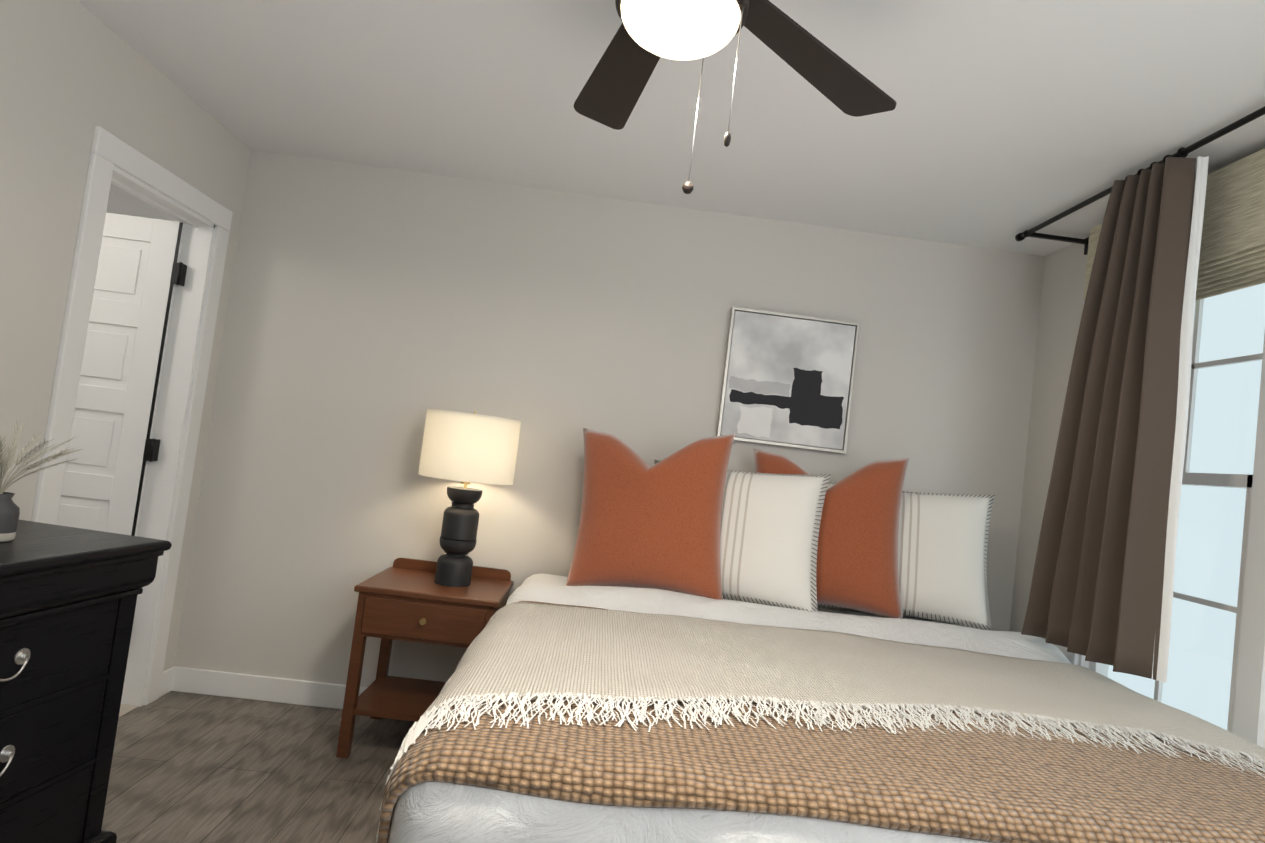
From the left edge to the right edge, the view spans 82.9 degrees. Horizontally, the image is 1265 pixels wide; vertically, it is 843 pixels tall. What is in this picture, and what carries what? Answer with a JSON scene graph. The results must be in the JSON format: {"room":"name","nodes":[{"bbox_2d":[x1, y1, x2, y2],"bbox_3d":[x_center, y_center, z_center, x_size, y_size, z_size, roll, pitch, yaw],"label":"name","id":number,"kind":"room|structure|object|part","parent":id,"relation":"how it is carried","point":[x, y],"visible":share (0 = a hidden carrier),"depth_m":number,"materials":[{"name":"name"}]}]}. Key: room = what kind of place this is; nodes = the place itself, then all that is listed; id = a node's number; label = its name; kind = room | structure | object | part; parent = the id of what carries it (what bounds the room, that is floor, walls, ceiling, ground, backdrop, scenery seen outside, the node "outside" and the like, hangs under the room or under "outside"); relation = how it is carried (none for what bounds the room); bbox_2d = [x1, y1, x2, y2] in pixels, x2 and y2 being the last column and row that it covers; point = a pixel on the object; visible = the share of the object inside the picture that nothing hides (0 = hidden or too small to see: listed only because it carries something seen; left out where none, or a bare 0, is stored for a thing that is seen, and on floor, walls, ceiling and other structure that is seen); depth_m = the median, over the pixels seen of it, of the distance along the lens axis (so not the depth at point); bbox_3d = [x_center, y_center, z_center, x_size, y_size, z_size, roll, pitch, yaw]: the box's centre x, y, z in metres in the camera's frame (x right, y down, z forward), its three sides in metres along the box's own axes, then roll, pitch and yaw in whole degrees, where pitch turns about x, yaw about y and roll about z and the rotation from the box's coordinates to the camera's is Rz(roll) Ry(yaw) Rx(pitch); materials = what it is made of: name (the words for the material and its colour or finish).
{"room":"bedroom","nodes":[
{"label":"bedroom","id":0,"kind":"room"},
{"bbox_2d":[0,0,250,670],"bbox_3d":[-1.860,-0.124,1.191,0.110,2.440,4.030,7,-3,-2],"label":"wall","id":1,"kind":"structure","parent":0,"point":[73,73],"depth_m":2.22,"materials":[{"name":"white paint"}]},
{"bbox_2d":[56,212,186,535],"bbox_3d":[-2.297,0.119,2.918,0.655,1.994,0.115,7,-3,-2],"label":"door","id":2,"kind":"structure","parent":1,"relation":"in","point":[102,474],"depth_m":2.96,"materials":[{"name":"white wood"}]},
{"bbox_3d":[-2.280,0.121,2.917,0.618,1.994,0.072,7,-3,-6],"label":"door knob","id":3,"kind":"part","parent":2,"relation":"part of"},
{"bbox_2d":[31,126,232,706],"bbox_3d":[-1.930,0.103,2.676,0.131,2.115,0.830,7,-3,-2],"label":"door frame","id":4,"kind":"structure","parent":1,"relation":"attached to","point":[124,166],"depth_m":2.97,"materials":[{"name":"white wood"}]},
{"bbox_2d":[106,184,184,534],"bbox_3d":[-2.625,-0.089,3.849,1.220,2.440,0.100,7,-3,-2],"label":"wall","id":5,"kind":"structure","parent":0,"point":[121,201],"depth_m":3.83,"materials":[{"name":"white paint"}]},
{"bbox_2d":[101,691,415,842],"bbox_3d":[-0.793,1.274,1.483,5.070,0.054,4.650,7,-3,-2],"label":"floor","id":6,"kind":"structure","parent":0,"point":[186,767],"depth_m":2.51,"materials":[{"name":"brown wood"}]},
{"bbox_2d":[0,520,171,842],"bbox_3d":[-1.546,0.691,1.181,0.452,0.900,1.400,7,-3,5],"label":"dresser","id":7,"kind":"object","parent":6,"relation":"on","point":[68,597],"visible":0.9,"depth_m":1.65,"materials":[{"name":"black paint"}]},
{"bbox_2d":[0,420,85,541],"bbox_3d":[-1.431,0.134,1.638,0.307,0.273,0.338,7,-3,-2],"label":"vase","id":8,"kind":"object","parent":7,"relation":"on","point":[9,512],"visible":1,"depth_m":1.63,"materials":[{"name":"grey"}]},
{"bbox_2d":[336,557,513,757],"bbox_3d":[-0.829,0.966,2.937,0.550,0.695,0.470,7,-3,-2],"label":"nightstand","id":9,"kind":"object","parent":6,"relation":"on","point":[406,599],"visible":0.69,"depth_m":2.74,"materials":[{"name":"brown wood"}]},
{"bbox_2d":[418,409,520,586],"bbox_3d":[-0.705,0.315,2.995,0.390,0.721,0.390,7,-3,-2],"label":"table lamp","id":10,"kind":"object","parent":9,"relation":"on","point":[458,540],"depth_m":2.88,"materials":[{"name":"beige fabric"}]},
{"bbox_3d":[-0.680,0.107,3.005,0.390,0.270,0.390,7,-3,-2],"label":"night lamp shade","id":11,"kind":"part","parent":10,"relation":"part of","materials":[{"name":"white fabric"}]},
{"bbox_2d":[376,428,1264,842],"bbox_3d":[0.548,0.742,2.193,2.274,1.403,2.197,7,-3,-2],"label":"bed","id":12,"kind":"object","parent":6,"relation":"on","point":[676,656],"visible":1,"depth_m":1.74,"materials":[{"name":"white cotton bedding"},{"name":"beige woven fabric"},{"name":"tan knit wool"}]},
{"bbox_2d":[376,600,1264,842],"bbox_3d":[0.597,0.824,1.877,2.151,0.229,1.298,7,-3,-2],"label":"knit throw","id":13,"kind":"object","parent":12,"relation":"on","point":[559,722],"depth_m":1.48,"materials":[{"name":"beige fabric"}]},
{"bbox_2d":[392,602,1264,842],"bbox_3d":[0.593,0.811,1.991,2.174,0.221,1.068,7,-3,-2],"label":"quilt","id":14,"kind":"object","parent":12,"relation":"on","point":[658,671],"depth_m":1.78,"materials":[{"name":"beige fabric"}]},
{"bbox_2d":[174,150,1044,686],"bbox_3d":[-0.042,0.201,3.322,3.940,2.440,0.110,7,-3,-2],"label":"wall","id":15,"kind":"structure","parent":0,"point":[374,314],"depth_m":3.27,"materials":[{"name":"white paint"}]},
{"bbox_2d":[159,666,367,708],"bbox_3d":[-0.195,1.354,3.191,3.690,0.105,0.040,7,-3,-2],"label":"baseboard","id":16,"kind":"structure","parent":15,"relation":"attached to","point":[249,686],"depth_m":3.10,"materials":[{"name":"white"}]},
{"bbox_2d":[716,307,859,453],"bbox_3d":[0.716,-0.189,3.292,0.595,0.605,0.035,7,-3,-2],"label":"wall art","id":17,"kind":"object","parent":15,"relation":"attached to","point":[788,378],"visible":0.92,"depth_m":3.28,"materials":[{"name":"silver metal"},{"name":"canvas"}]},
{"bbox_2d":[78,0,1264,255],"bbox_3d":[0.192,-1.138,1.315,3.940,0.080,4.250,7,-3,-2],"label":"ceiling","id":18,"kind":"structure","parent":0,"point":[1002,124],"depth_m":2.33,"materials":[{"name":"white paint"}]},
{"bbox_2d":[574,0,896,193],"bbox_3d":[0.052,-0.803,1.426,1.205,0.607,1.252,7,-3,-2],"label":"ceiling fan","id":19,"kind":"object","parent":18,"relation":"hanging from","point":[648,35],"visible":1,"depth_m":1.62,"materials":[{"name":"black wood"}]},
{"bbox_2d":[1009,237,1087,645],"bbox_3d":[1.938,0.347,1.319,0.110,2.440,4.030,7,-3,-2],"label":"wall","id":20,"kind":"structure","parent":0,"point":[1062,301],"depth_m":3.23,"materials":[{"name":"white paint"}]},
{"bbox_2d":[1015,106,1264,682],"bbox_3d":[1.725,-0.041,2.024,0.360,1.640,2.120,7,-3,-2],"label":"curtain","id":21,"kind":"object","parent":20,"relation":"attached to","point":[1102,587],"visible":1,"depth_m":2.29,"materials":[{"name":"brown fabric"}]},
{"bbox_3d":[1.596,-0.018,2.446,0.139,1.604,0.548,7,-3,-2],"label":"panel","id":22,"kind":"part","parent":21,"relation":"part of","materials":[{"name":"brown fabric"}]},
{"bbox_3d":[1.852,-0.815,2.062,0.296,0.070,2.120,7,-3,-2],"label":"rod","id":23,"kind":"part","parent":21,"relation":"part of","materials":[{"name":"black metal"}]},
{"bbox_2d":[1056,285,1264,747],"bbox_3d":[1.914,0.177,2.137,0.145,1.910,1.730,7,-3,-2],"label":"window","id":24,"kind":"structure","parent":20,"relation":"in","point":[1246,716],"depth_m":2.17,"materials":[{"name":"white"}]},
{"bbox_2d":[1083,148,1264,300],"bbox_3d":[1.901,-0.616,2.110,0.108,0.375,1.528,7,-3,-2],"label":"blind","id":25,"kind":"object","parent":20,"relation":"attached to","point":[1232,253],"visible":0.27,"depth_m":2.22,"materials":[{"name":"beige fabric"}]},
{"label":"outside","id":26,"kind":"structure","parent":0,"visible":0},
{"bbox_2d":[1108,283,1264,729],"bbox_3d":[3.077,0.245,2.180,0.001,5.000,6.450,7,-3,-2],"label":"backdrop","id":27,"kind":"structure","parent":26,"point":[1236,334],"depth_m":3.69,"materials":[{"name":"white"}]}
]}

